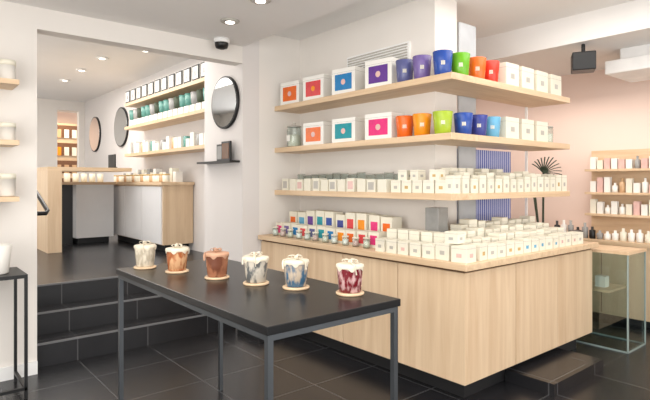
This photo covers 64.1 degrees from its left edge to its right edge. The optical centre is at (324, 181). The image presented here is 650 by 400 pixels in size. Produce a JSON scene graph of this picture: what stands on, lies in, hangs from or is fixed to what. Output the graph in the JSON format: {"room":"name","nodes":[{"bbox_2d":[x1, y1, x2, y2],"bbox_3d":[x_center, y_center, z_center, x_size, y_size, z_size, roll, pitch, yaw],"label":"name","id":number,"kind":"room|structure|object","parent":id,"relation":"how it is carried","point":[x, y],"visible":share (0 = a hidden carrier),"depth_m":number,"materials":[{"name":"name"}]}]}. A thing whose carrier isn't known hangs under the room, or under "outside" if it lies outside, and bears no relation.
{"room":"shop","nodes":[
{"label":"shop","id":0,"kind":"room"},
{"bbox_2d":[0,0,36,367],"bbox_3d":[-3.254,-0.150,3.335,2.470,3.300,0.150,0,0,-40],"label":"wall","id":1,"kind":"structure","parent":0,"point":[18,22],"depth_m":4.00,"materials":[{"name":"white paint"}]},
{"bbox_2d":[0,78,18,201],"bbox_3d":[-2.868,-0.297,3.364,1.500,0.875,0.300,0,0,-40],"label":"wall shelf unit","id":2,"kind":"object","parent":1,"relation":"attached to","point":[5,83],"visible":0.93,"depth_m":3.71,"materials":[{"name":"brown wood"}]},
{"bbox_2d":[0,173,15,196],"bbox_3d":[-2.801,0.021,3.393,1.360,0.169,0.118,0,0,-40],"label":"jars","id":3,"kind":"object","parent":2,"relation":"on","point":[7,180],"visible":0.96,"depth_m":3.75},
{"bbox_2d":[0,59,15,78],"bbox_3d":[-2.801,-0.820,3.393,1.360,0.169,0.118,0,0,-40],"label":"jars","id":4,"kind":"object","parent":2,"relation":"on","point":[7,66],"visible":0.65,"depth_m":3.75},
{"bbox_2d":[0,122,15,139],"bbox_3d":[-2.801,-0.374,3.393,1.360,0.148,0.118,0,0,-40],"label":"jars","id":5,"kind":"object","parent":2,"relation":"on","point":[7,129],"visible":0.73,"depth_m":3.75},
{"bbox_2d":[0,361,37,381],"bbox_3d":[-3.161,1.450,3.302,2.370,0.100,0.020,0,0,-40],"label":"baseboard","id":6,"kind":"structure","parent":1,"relation":"attached to","point":[6,373],"depth_m":3.97,"materials":[{"name":"paint"}]},
{"bbox_2d":[37,190,49,215],"bbox_3d":[-2.571,0.150,4.561,0.148,0.256,0.736,0,0,-40],"label":"handrail","id":7,"kind":"object","parent":1,"relation":"attached to","point":[39,213],"visible":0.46,"depth_m":4.38,"materials":[{"name":"black metal"}]},
{"bbox_2d":[37,7,241,65],"bbox_3d":[-1.594,-1.500,4.718,1.850,0.600,0.150,0,0,-40],"label":"header","id":8,"kind":"object","parent":1,"relation":"attached to","point":[49,22],"depth_m":4.55,"materials":[{"name":"white paint"}]},
{"bbox_2d":[37,98,84,181],"bbox_3d":[-6.718,-0.435,9.860,4.300,2.730,0.150,0,0,-40],"label":"wall","id":9,"kind":"structure","parent":0,"point":[46,108],"depth_m":10.69,"materials":[{"name":"paint"}]},
{"bbox_2d":[57,112,76,123],"bbox_3d":[-6.522,-0.435,12.593,3.100,2.730,0.100,0,0,-40],"label":"wall","id":10,"kind":"structure","parent":0,"point":[62,117],"depth_m":12.70,"materials":[{"name":"paint"}]},
{"bbox_2d":[37,34,188,101],"bbox_3d":[-4.529,-1.775,7.076,4.300,0.150,7.230,0,0,-40],"label":"ceiling","id":11,"kind":"structure","parent":0,"point":[58,58],"depth_m":7.64,"materials":[{"name":"paint"}]},
{"bbox_2d":[96,56,107,59],"bbox_3d":[-3.047,-1.690,7.093,0.160,0.020,0.160,0,0,-40],"label":"recessed light","id":12,"kind":"object","parent":11,"relation":"in","point":[97,57],"visible":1,"depth_m":7.06,"materials":[{"name":"paint"}]},
{"bbox_2d":[37,234,203,283],"bbox_3d":[-4.960,0.980,9.078,6.000,0.100,9.700,0,0,-40],"label":"floor","id":13,"kind":"structure","parent":0,"point":[76,261],"depth_m":6.15,"materials":[{"name":"tile"}]},
{"bbox_2d":[57,123,76,181],"bbox_3d":[-6.258,-0.235,12.511,1.000,2.330,0.345,0,0,-40],"label":"tall cabinet","id":14,"kind":"object","parent":13,"relation":"on","point":[66,133],"visible":0.25,"depth_m":12.39,"materials":[{"name":"brown wood"}]},
{"bbox_2d":[37,167,131,252],"bbox_3d":[-3.808,0.365,7.859,1.110,1.130,1.950,0,0,-40],"label":"counter","id":15,"kind":"object","parent":13,"relation":"on","point":[80,212],"visible":0.9,"depth_m":7.75,"materials":[{"name":"brown wood"}]},
{"bbox_2d":[64,173,102,181],"bbox_3d":[-3.751,-0.065,7.939,0.690,0.130,0.088,0,0,-40],"label":"jars","id":16,"kind":"object","parent":15,"relation":"on","point":[75,176],"depth_m":7.93},
{"bbox_2d":[108,154,116,167],"bbox_3d":[-3.111,-0.300,7.600,0.050,0.200,0.300,0,0,-40],"label":"computer monitor","id":17,"kind":"object","parent":15,"relation":"on","point":[111,158],"visible":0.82,"depth_m":7.56,"materials":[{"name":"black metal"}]},
{"bbox_2d":[114,182,193,250],"bbox_3d":[-2.639,0.465,7.713,0.460,0.930,2.170,0,0,-40],"label":"base cabinet","id":18,"kind":"object","parent":13,"relation":"on","point":[160,213],"visible":0.85,"depth_m":7.03,"materials":[{"name":"brown wood"}]},
{"bbox_2d":[114,168,182,181],"bbox_3d":[-2.670,-0.095,7.690,0.277,0.190,2.086,0,0,-40],"label":"jars","id":19,"kind":"object","parent":18,"relation":"on","point":[144,175],"depth_m":7.34,"materials":[{"name":"white"}]},
{"bbox_2d":[85,59,204,252],"bbox_3d":[-2.835,-0.435,8.441,0.150,2.730,7.000,0,0,-40],"label":"wall","id":20,"kind":"structure","parent":0,"point":[105,107],"depth_m":8.41,"materials":[{"name":"grey paint"}]},
{"bbox_2d":[89,117,100,151],"bbox_3d":[-4.634,-0.960,10.457,0.034,0.704,0.704,0,0,-40],"label":"round mirror","id":21,"kind":"object","parent":20,"relation":"attached to","point":[95,126],"visible":1,"depth_m":10.37,"materials":[{"name":"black mirror"}]},
{"bbox_2d":[114,107,128,146],"bbox_3d":[-3.636,-0.980,9.258,0.034,0.704,0.704,0,0,-40],"label":"round mirror","id":22,"kind":"object","parent":20,"relation":"attached to","point":[121,121],"visible":0.97,"depth_m":9.20,"materials":[{"name":"black metal"}]},
{"bbox_2d":[125,77,204,156],"bbox_3d":[-2.180,-0.823,7.295,0.310,0.845,2.800,0,0,-40],"label":"wall shelves","id":23,"kind":"object","parent":20,"relation":"attached to","point":[198,84],"visible":0.6,"depth_m":7.12,"materials":[{"name":"brown wood"}]},
{"bbox_2d":[126,61,204,102],"bbox_3d":[-2.211,-1.350,7.295,0.219,0.210,2.840,0,0,-40],"label":"boxes","id":24,"kind":"object","parent":23,"relation":"on","point":[197,71],"visible":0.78,"depth_m":7.03},
{"bbox_2d":[128,132,204,153],"bbox_3d":[-2.235,-0.535,7.291,0.110,0.180,2.725,0,0,-40],"label":"boxes","id":25,"kind":"object","parent":23,"relation":"on","point":[195,138],"visible":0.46,"depth_m":7.09},
{"bbox_2d":[129,88,204,125],"bbox_3d":[-2.223,-1.005,7.292,0.160,0.260,2.710,0,0,-40],"label":"vases","id":26,"kind":"object","parent":23,"relation":"on","point":[194,100],"visible":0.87,"depth_m":7.04,"materials":[{"name":"teal ceramic"}]},
{"bbox_2d":[2,0,361,46],"bbox_3d":[-0.328,-1.435,1.269,4.320,0.130,6.770,0,0,-40],"label":"ceiling","id":27,"kind":"structure","parent":0,"point":[200,19],"depth_m":4.20,"materials":[{"name":"paint"}]},
{"bbox_2d":[214,37,229,49],"bbox_3d":[-0.989,-1.320,4.968,0.150,0.100,0.150,0,0,-40],"label":"security camera","id":28,"kind":"object","parent":27,"relation":"attached to","point":[221,43],"depth_m":4.92,"materials":[{"name":"plastic"}]},
{"bbox_2d":[220,18,238,24],"bbox_3d":[-0.806,-1.360,4.404,0.160,0.020,0.160,0,0,-40],"label":"recessed light","id":29,"kind":"object","parent":27,"relation":"in","point":[229,21],"visible":1,"depth_m":4.38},
{"bbox_2d":[250,0,270,3],"bbox_3d":[-0.484,-1.360,3.892,0.160,0.020,0.160,0,0,-40],"label":"recessed light","id":30,"kind":"object","parent":27,"relation":"in","point":[252,1],"visible":1,"depth_m":3.89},
{"bbox_2d":[205,40,258,261],"bbox_3d":[-1.024,-0.150,5.635,0.200,3.300,0.830,0,0,-40],"label":"wall","id":31,"kind":"structure","parent":0,"point":[231,189],"depth_m":5.37,"materials":[{"name":"white paint"}]},
{"bbox_2d":[197,160,239,163],"bbox_3d":[-1.147,-0.210,5.533,0.120,0.020,0.730,0,0,-40],"label":"wall shelf","id":32,"kind":"object","parent":31,"relation":"attached to","point":[223,161],"visible":1,"depth_m":5.37,"materials":[{"name":"black metal"}]},
{"bbox_2d":[217,144,220,160],"bbox_3d":[-1.105,-0.310,5.509,0.026,0.180,0.160,0,0,-40],"label":"picture frame","id":33,"kind":"object","parent":32,"relation":"on","point":[219,145],"depth_m":5.52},
{"bbox_2d":[221,141,231,160],"bbox_3d":[-1.020,-0.320,5.359,0.026,0.200,0.180,0,0,-40],"label":"picture frame","id":34,"kind":"object","parent":32,"relation":"on","point":[226,146],"depth_m":5.33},
{"bbox_2d":[211,76,239,128],"bbox_3d":[-1.060,-0.840,5.495,0.034,0.554,0.554,0,0,-40],"label":"round mirror","id":35,"kind":"object","parent":31,"relation":"attached to","point":[225,103],"visible":1,"depth_m":5.45,"materials":[{"name":"black metal"}]},
{"bbox_2d":[259,35,299,254],"bbox_3d":[-0.437,-0.150,5.734,0.830,3.300,0.230,0,0,-40],"label":"wall","id":36,"kind":"structure","parent":0,"point":[279,56],"depth_m":5.51,"materials":[{"name":"paint"}]},
{"bbox_2d":[0,317,649,399],"bbox_3d":[1.274,1.550,2.689,8.600,0.100,6.900,0,0,-40],"label":"floor","id":37,"kind":"structure","parent":0,"point":[184,368],"depth_m":3.98,"materials":[{"name":"tile"}]},
{"bbox_2d":[0,267,27,398],"bbox_3d":[-2.585,1.070,3.430,1.020,0.860,0.420,0,0,-40],"label":"console table","id":38,"kind":"object","parent":37,"relation":"on","point":[15,273],"visible":1,"depth_m":3.59,"materials":[{"name":"black metal"}]},
{"bbox_2d":[0,244,11,274],"bbox_3d":[-2.290,0.540,3.624,0.180,0.200,0.180,0,0,-40],"label":"candle jar","id":39,"kind":"object","parent":38,"relation":"on","point":[5,249],"visible":1,"depth_m":3.60,"materials":[{"name":"white ceramic"}]},
{"bbox_2d":[37,275,233,367],"bbox_3d":[-1.916,1.214,5.103,1.850,0.572,0.906,0,0,-40],"label":"staircase","id":40,"kind":"structure","parent":37,"relation":"on","point":[77,319],"depth_m":4.76,"materials":[{"name":"tile"}]},
{"bbox_2d":[237,329,263,342],"bbox_3d":[-0.632,1.465,5.070,0.280,0.070,0.400,0,0,-40],"label":"baseboard","id":41,"kind":"structure","parent":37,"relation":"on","point":[249,336],"depth_m":4.95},
{"bbox_2d":[116,259,400,399],"bbox_3d":[-0.484,1.025,2.870,0.750,0.950,1.730,0,0,-40],"label":"display table","id":42,"kind":"object","parent":37,"relation":"on","point":[270,312],"visible":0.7,"depth_m":2.44,"materials":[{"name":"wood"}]},
{"bbox_2d":[133,241,156,269],"bbox_3d":[-1.149,0.463,3.317,0.140,0.174,0.146,0,0,-24],"label":"candle","id":43,"kind":"object","parent":42,"relation":"on","point":[145,252],"visible":1,"depth_m":3.27,"materials":[{"name":"white wax"}]},
{"bbox_2d":[134,248,154,266],"bbox_3d":[-1.151,0.471,3.320,0.132,0.131,0.132,0,0,-24],"label":"jar","id":44,"kind":"object","parent":43,"relation":"on","point":[144,257],"depth_m":3.27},
{"bbox_2d":[165,243,189,273],"bbox_3d":[-0.903,0.463,3.169,0.139,0.175,0.140,0,0,19],"label":"candle","id":45,"kind":"object","parent":42,"relation":"on","point":[177,256],"visible":1,"depth_m":3.12,"materials":[{"name":"brown wax"}]},
{"bbox_2d":[166,251,187,270],"bbox_3d":[-0.903,0.471,3.169,0.132,0.131,0.132,0,0,-9],"label":"jar","id":46,"kind":"object","parent":45,"relation":"on","point":[176,260],"depth_m":3.12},
{"bbox_2d":[203,247,228,279],"bbox_3d":[-0.617,0.463,2.973,0.140,0.174,0.149,0,0,7],"label":"candle","id":47,"kind":"object","parent":42,"relation":"on","point":[216,260],"visible":1,"depth_m":2.92,"materials":[{"name":"brown wax"}]},
{"bbox_2d":[206,256,227,276],"bbox_3d":[-0.617,0.471,2.969,0.132,0.131,0.132,0,0,7],"label":"jar","id":48,"kind":"object","parent":47,"relation":"on","point":[216,266],"depth_m":2.92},
{"bbox_2d":[242,251,268,285],"bbox_3d":[-0.375,0.463,2.799,0.146,0.174,0.143,0,0,22],"label":"candle","id":49,"kind":"object","parent":42,"relation":"on","point":[255,265],"visible":1,"depth_m":2.75,"materials":[{"name":"white wax"}]},
{"bbox_2d":[244,261,267,282],"bbox_3d":[-0.371,0.471,2.799,0.132,0.131,0.132,0,0,22],"label":"jar","id":50,"kind":"object","parent":49,"relation":"on","point":[255,271],"depth_m":2.75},
{"bbox_2d":[281,254,308,290],"bbox_3d":[-0.147,0.463,2.686,0.148,0.174,0.142,0,0,38],"label":"candle","id":51,"kind":"object","parent":42,"relation":"on","point":[295,268],"visible":1,"depth_m":2.64,"materials":[{"name":"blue wax"}]},
{"bbox_2d":[284,265,307,287],"bbox_3d":[-0.150,0.471,2.689,0.132,0.131,0.132,0,0,38],"label":"jar","id":52,"kind":"object","parent":51,"relation":"on","point":[295,275],"depth_m":2.64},
{"bbox_2d":[336,258,363,296],"bbox_3d":[0.122,0.463,2.549,0.140,0.174,0.140,0,0,12],"label":"candle","id":53,"kind":"object","parent":42,"relation":"on","point":[350,273],"visible":1,"depth_m":2.50,"materials":[{"name":"red wax"}]},
{"bbox_2d":[258,234,597,397],"bbox_3d":[0.890,1.022,5.017,2.010,0.955,2.530,0,0,-40],"label":"counter","id":54,"kind":"object","parent":37,"relation":"on","point":[461,325],"depth_m":3.90,"materials":[{"name":"brown wood"}]},
{"bbox_2d":[273,226,369,247],"bbox_3d":[-0.081,0.500,4.784,0.060,0.090,1.385,0,0,-40],"label":"jars","id":55,"kind":"object","parent":54,"relation":"on","point":[275,231],"visible":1,"depth_m":4.68,"materials":[{"name":"clear glass"}]},
{"bbox_2d":[276,222,386,247],"bbox_3d":[0.011,0.478,4.859,0.122,0.133,1.483,0,0,-40],"label":"boxes","id":56,"kind":"object","parent":54,"relation":"on","point":[295,226],"visible":0.62,"depth_m":4.71,"materials":[{"name":"cardboard"}]},
{"bbox_2d":[289,210,401,231],"bbox_3d":[0.140,0.413,4.955,0.127,0.264,1.461,0,0,-40],"label":"boxes","id":57,"kind":"object","parent":54,"relation":"on","point":[351,220],"visible":0.57,"depth_m":4.78},
{"bbox_2d":[425,207,447,231],"bbox_3d":[0.898,0.375,4.171,0.120,0.340,0.150,0,0,44],"label":"box","id":58,"kind":"object","parent":54,"relation":"on","point":[436,218],"visible":0.56,"depth_m":4.12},
{"bbox_2d":[375,215,582,263],"bbox_3d":[1.346,0.425,4.350,1.772,0.240,0.850,0,0,-40],"label":"boxes","id":59,"kind":"object","parent":54,"relation":"on","point":[470,240],"visible":1,"depth_m":3.98},
{"bbox_2d":[532,157,561,222],"bbox_3d":[2.442,0.607,5.846,0.376,1.785,0.359,0,0,39],"label":"potted palm","id":60,"kind":"object","parent":37,"relation":"on","point":[544,169],"visible":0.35,"depth_m":5.84,"materials":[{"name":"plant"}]},
{"bbox_2d":[505,348,602,396],"bbox_3d":[1.790,1.458,4.030,0.810,0.085,0.380,0,0,-40],"label":"step","id":61,"kind":"structure","parent":37,"relation":"on","point":[553,372],"depth_m":3.92,"materials":[{"name":"stone"}]},
{"bbox_2d":[576,244,646,353],"bbox_3d":[2.547,1.058,4.973,0.420,0.885,0.820,0,0,-40],"label":"glass display case","id":62,"kind":"object","parent":37,"relation":"on","point":[601,283],"visible":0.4,"depth_m":4.79,"materials":[{"name":"clear glass"}]},
{"bbox_2d":[583,236,649,327],"bbox_3d":[3.481,1.065,5.321,0.420,0.870,2.520,0,0,-40],"label":"counter","id":63,"kind":"object","parent":37,"relation":"on","point":[612,306],"depth_m":5.47,"materials":[{"name":"brown wood"}]},
{"bbox_2d":[554,220,649,242],"bbox_3d":[3.445,0.530,5.239,0.066,0.199,2.306,0,0,-40],"label":"bottles","id":64,"kind":"object","parent":63,"relation":"on","point":[592,233],"visible":0.83,"depth_m":5.64,"materials":[{"name":"white plastic"}]},
{"bbox_2d":[585,149,649,236],"bbox_3d":[3.644,0.120,5.288,0.210,0.960,1.860,0,0,-40],"label":"shelf","id":65,"kind":"object","parent":63,"relation":"on","point":[604,222],"visible":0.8,"depth_m":5.79,"materials":[{"name":"brown wood"}]},
{"bbox_2d":[590,177,649,192],"bbox_3d":[3.622,0.030,5.260,0.060,0.170,1.785,0,0,-40],"label":"bottles","id":66,"kind":"object","parent":65,"relation":"on","point":[603,184],"visible":0.94,"depth_m":5.68},
{"bbox_2d":[590,199,649,215],"bbox_3d":[3.622,0.270,5.260,0.060,0.170,1.785,0,0,-40],"label":"bottles","id":67,"kind":"object","parent":65,"relation":"on","point":[637,208],"visible":0.98,"depth_m":5.69},
{"bbox_2d":[590,156,649,168],"bbox_3d":[3.622,-0.230,5.260,0.060,0.170,1.785,0,0,-40],"label":"boxes","id":68,"kind":"object","parent":65,"relation":"on","point":[607,163],"visible":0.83,"depth_m":5.70},
{"bbox_2d":[337,269,362,293],"bbox_3d":[0.123,0.471,2.549,0.132,0.131,0.132,0,0,-37],"label":"jar","id":69,"kind":"object","parent":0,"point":[349,280],"depth_m":2.50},
{"bbox_2d":[300,0,456,230],"bbox_3d":[0.433,-0.628,5.105,0.300,2.344,1.850,0,0,-40],"label":"wall","id":70,"kind":"structure","parent":0,"point":[430,26],"depth_m":4.72,"materials":[{"name":"paint"}]},
{"bbox_2d":[347,41,410,67],"bbox_3d":[0.475,-1.040,4.796,0.030,0.360,0.800,0,0,-40],"label":"air vent","id":71,"kind":"object","parent":70,"relation":"in","point":[401,50],"visible":0.36,"depth_m":4.71,"materials":[{"name":"metal"}]},
{"bbox_2d":[275,22,569,223],"bbox_3d":[0.897,-0.427,5.219,1.840,1.945,2.270,0,0,-40],"label":"shelving","id":72,"kind":"object","parent":70,"relation":"attached to","point":[467,88],"visible":0.93,"depth_m":4.53,"materials":[{"name":"brown wood"}]},
{"bbox_2d":[280,80,302,104],"bbox_3d":[-0.295,-0.917,5.429,0.281,0.235,0.214,0,0,43],"label":"gift box","id":73,"kind":"object","parent":72,"relation":"on","point":[292,91],"visible":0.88,"depth_m":5.33,"materials":[{"name":"white cardboard"}]},
{"bbox_2d":[287,123,300,146],"bbox_3d":[-0.320,-0.488,5.383,0.154,0.255,0.154,0,0,-40],"label":"apothecary jar","id":74,"kind":"object","parent":72,"relation":"on","point":[293,139],"visible":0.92,"depth_m":5.33,"materials":[{"name":"clear glass"}]},
{"bbox_2d":[303,74,331,100],"bbox_3d":[-0.045,-0.917,5.130,0.281,0.235,0.214,0,0,43],"label":"gift box","id":75,"kind":"object","parent":72,"relation":"on","point":[316,86],"visible":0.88,"depth_m":5.03,"materials":[{"name":"white cardboard"}]},
{"bbox_2d":[303,121,331,144],"bbox_3d":[-0.045,-0.470,5.130,0.281,0.220,0.214,0,0,43],"label":"gift box","id":76,"kind":"object","parent":72,"relation":"on","point":[314,133],"visible":0.8,"depth_m":5.03,"materials":[{"name":"white cardboard"}]},
{"bbox_2d":[282,178,393,191],"bbox_3d":[0.066,0.025,4.871,0.102,0.121,1.483,0,0,-40],"label":"boxes","id":77,"kind":"object","parent":72,"relation":"on","point":[315,184],"visible":0.94,"depth_m":4.72},
{"bbox_2d":[298,172,397,179],"bbox_3d":[0.190,-0.003,4.974,0.085,0.177,1.456,0,0,-40],"label":"jars","id":78,"kind":"object","parent":72,"relation":"on","point":[356,172],"visible":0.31,"depth_m":4.85,"materials":[{"name":"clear glass"}]},
{"bbox_2d":[332,66,364,94],"bbox_3d":[0.236,-0.917,4.792,0.281,0.235,0.214,0,0,43],"label":"gift box","id":79,"kind":"object","parent":72,"relation":"on","point":[348,79],"visible":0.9,"depth_m":4.69,"materials":[{"name":"white cardboard"}]},
{"bbox_2d":[332,117,364,142],"bbox_3d":[0.236,-0.470,4.792,0.281,0.220,0.214,0,0,43],"label":"gift box","id":80,"kind":"object","parent":72,"relation":"on","point":[351,128],"visible":0.88,"depth_m":4.69,"materials":[{"name":"white cardboard"}]},
{"bbox_2d":[365,57,398,88],"bbox_3d":[0.518,-0.917,4.454,0.281,0.235,0.214,0,0,43],"label":"gift box","id":81,"kind":"object","parent":72,"relation":"on","point":[378,72],"visible":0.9,"depth_m":4.36,"materials":[{"name":"white cardboard"}]},
{"bbox_2d":[365,112,405,139],"bbox_3d":[0.518,-0.470,4.454,0.281,0.220,0.214,0,0,43],"label":"gift box","id":82,"kind":"object","parent":72,"relation":"on","point":[378,125],"visible":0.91,"depth_m":4.36,"materials":[{"name":"white cardboard"}]},
{"bbox_2d":[395,59,412,81],"bbox_3d":[0.652,-0.895,4.240,0.152,0.190,0.152,0,0,-40],"label":"candle jar","id":83,"kind":"object","parent":72,"relation":"on","point":[404,67],"visible":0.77,"depth_m":4.18,"materials":[{"name":"glass"}]},
{"bbox_2d":[395,115,412,136],"bbox_3d":[0.652,-0.448,4.240,0.152,0.175,0.152,0,0,-40],"label":"candle jar","id":84,"kind":"object","parent":72,"relation":"on","point":[404,123],"visible":0.77,"depth_m":4.18,"materials":[{"name":"orange glass"}]},
{"bbox_2d":[412,54,431,78],"bbox_3d":[0.767,-0.895,4.102,0.152,0.190,0.152,0,0,-40],"label":"candle jar","id":85,"kind":"object","parent":72,"relation":"on","point":[421,63],"visible":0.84,"depth_m":4.04,"materials":[{"name":"purple glass"}]},
{"bbox_2d":[412,113,431,135],"bbox_3d":[0.767,-0.448,4.102,0.152,0.175,0.152,0,0,-40],"label":"candle jar","id":86,"kind":"object","parent":72,"relation":"on","point":[421,121],"visible":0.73,"depth_m":4.04,"materials":[{"name":"orange glass"}]},
{"bbox_2d":[433,49,452,74],"bbox_3d":[0.895,-0.895,3.948,0.152,0.190,0.152,0,0,-40],"label":"candle jar","id":87,"kind":"object","parent":72,"relation":"on","point":[442,59],"visible":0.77,"depth_m":3.89,"materials":[{"name":"blue glass"}]},
{"bbox_2d":[433,110,452,133],"bbox_3d":[0.895,-0.448,3.948,0.152,0.175,0.152,0,0,-40],"label":"candle jar","id":88,"kind":"object","parent":72,"relation":"on","point":[442,119],"visible":0.8,"depth_m":3.89,"materials":[{"name":"green glass"}]},
{"bbox_2d":[451,52,469,74],"bbox_3d":[1.048,-0.895,4.023,0.152,0.190,0.152,0,0,-40],"label":"candle jar","id":89,"kind":"object","parent":72,"relation":"on","point":[460,60],"visible":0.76,"depth_m":3.96,"materials":[{"name":"green glass"}]},
{"bbox_2d":[453,112,472,133],"bbox_3d":[1.079,-0.448,4.048,0.152,0.175,0.152,0,0,-40],"label":"candle jar","id":90,"kind":"object","parent":72,"relation":"on","point":[463,121],"visible":0.8,"depth_m":3.99,"materials":[{"name":"blue glass"}]},
{"bbox_2d":[469,56,486,78],"bbox_3d":[1.217,-0.895,4.164,0.152,0.190,0.152,0,0,-40],"label":"candle jar","id":91,"kind":"object","parent":72,"relation":"on","point":[477,66],"visible":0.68,"depth_m":4.10,"materials":[{"name":"orange glass"}]},
{"bbox_2d":[391,168,566,193],"bbox_3d":[1.419,-0.015,4.598,1.787,0.200,0.617,0,0,-40],"label":"boxes","id":92,"kind":"object","parent":72,"relation":"on","point":[443,180],"visible":0.99,"depth_m":4.17},
{"bbox_2d":[471,114,487,135],"bbox_3d":[1.232,-0.448,4.176,0.152,0.175,0.152,0,0,-40],"label":"candle jar","id":93,"kind":"object","parent":72,"relation":"on","point":[479,125],"visible":0.64,"depth_m":4.11,"materials":[{"name":"blue glass"}]},
{"bbox_2d":[485,60,499,81],"bbox_3d":[1.363,-0.895,4.285,0.152,0.190,0.152,0,0,-40],"label":"candle jar","id":94,"kind":"object","parent":72,"relation":"on","point":[492,66],"visible":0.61,"depth_m":4.22,"materials":[{"name":"red glass"}]},
{"bbox_2d":[486,116,500,136],"bbox_3d":[1.378,-0.448,4.298,0.152,0.175,0.152,0,0,-40],"label":"candle jar","id":95,"kind":"object","parent":72,"relation":"on","point":[493,123],"visible":0.59,"depth_m":4.24,"materials":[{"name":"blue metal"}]},
{"bbox_2d":[498,62,518,86],"bbox_3d":[1.520,-0.900,4.455,0.201,0.200,0.202,0,0,-40],"label":"gift box","id":96,"kind":"object","parent":72,"relation":"on","point":[508,72],"visible":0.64,"depth_m":4.36,"materials":[{"name":"white cardboard"}]},
{"bbox_2d":[499,116,518,138],"bbox_3d":[1.520,-0.453,4.455,0.201,0.185,0.202,0,0,-40],"label":"gift box","id":97,"kind":"object","parent":72,"relation":"on","point":[509,126],"visible":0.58,"depth_m":4.36,"materials":[{"name":"white cardboard"}]},
{"bbox_2d":[519,66,533,89],"bbox_3d":[1.712,-0.900,4.615,0.201,0.200,0.202,0,0,-40],"label":"gift box","id":98,"kind":"object","parent":72,"relation":"on","point":[526,75],"visible":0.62,"depth_m":4.52,"materials":[{"name":"white cardboard"}]},
{"bbox_2d":[519,119,533,140],"bbox_3d":[1.712,-0.453,4.615,0.201,0.185,0.202,0,0,-40],"label":"gift box","id":99,"kind":"object","parent":72,"relation":"on","point":[526,127],"visible":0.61,"depth_m":4.52,"materials":[{"name":"white cardboard"}]},
{"bbox_2d":[534,70,547,92],"bbox_3d":[1.905,-0.900,4.775,0.201,0.200,0.202,0,0,-40],"label":"gift box","id":100,"kind":"object","parent":72,"relation":"on","point":[540,78],"visible":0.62,"depth_m":4.68,"materials":[{"name":"white cardboard"}]},
{"bbox_2d":[534,121,547,141],"bbox_3d":[1.905,-0.453,4.775,0.201,0.185,0.202,0,0,-40],"label":"gift box","id":101,"kind":"object","parent":72,"relation":"on","point":[540,128],"visible":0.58,"depth_m":4.68,"materials":[{"name":"white cardboard"}]},
{"bbox_2d":[548,126,553,141],"bbox_3d":[2.119,-0.462,4.955,0.115,0.204,0.115,0,0,-40],"label":"apothecary jar","id":102,"kind":"object","parent":72,"relation":"on","point":[550,136],"visible":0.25,"depth_m":4.91,"materials":[{"name":"clear glass"}]},
{"bbox_2d":[548,74,560,95],"bbox_3d":[2.104,-0.900,4.942,0.201,0.200,0.202,0,0,-40],"label":"gift box","id":103,"kind":"object","parent":72,"relation":"on","point":[554,81],"visible":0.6,"depth_m":4.84,"materials":[{"name":"white cardboard"}]},
{"bbox_2d":[274,0,634,39],"bbox_3d":[1.871,-1.630,3.707,2.180,0.140,7.700,0,0,-40],"label":"ceiling","id":104,"kind":"structure","parent":0,"point":[489,17],"depth_m":4.78,"materials":[{"name":"paint"}]},
{"bbox_2d":[476,150,510,220],"bbox_3d":[1.478,0.122,4.889,0.970,0.845,0.020,0,0,-40],"label":"screen","id":105,"kind":"object","parent":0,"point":[486,209],"visible":0.21,"depth_m":5.00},
{"bbox_2d":[476,69,649,239],"bbox_3d":[3.822,-0.150,5.332,0.100,3.300,7.700,0,0,-40],"label":"wall","id":106,"kind":"structure","parent":0,"point":[604,112],"depth_m":6.19,"materials":[{"name":"paint"}]},
{"bbox_2d":[476,0,649,75],"bbox_3d":[3.285,-1.500,4.884,1.500,0.400,7.700,0,0,-40],"label":"ceiling","id":107,"kind":"structure","parent":0,"point":[548,47],"depth_m":5.01,"materials":[{"name":"paint"}]},
{"bbox_2d":[571,44,595,73],"bbox_3d":[2.433,-1.170,4.891,0.200,0.260,0.200,0,0,22],"label":"ceiling speaker","id":108,"kind":"object","parent":107,"relation":"attached to","point":[584,61],"visible":1,"depth_m":4.81,"materials":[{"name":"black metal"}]},
{"bbox_2d":[605,44,649,81],"bbox_3d":[3.288,-1.175,4.920,0.650,0.250,0.950,0,0,-40],"label":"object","id":109,"kind":"object","parent":107,"relation":"attached to","point":[633,65],"visible":1,"depth_m":4.97,"materials":[{"name":"paint"}]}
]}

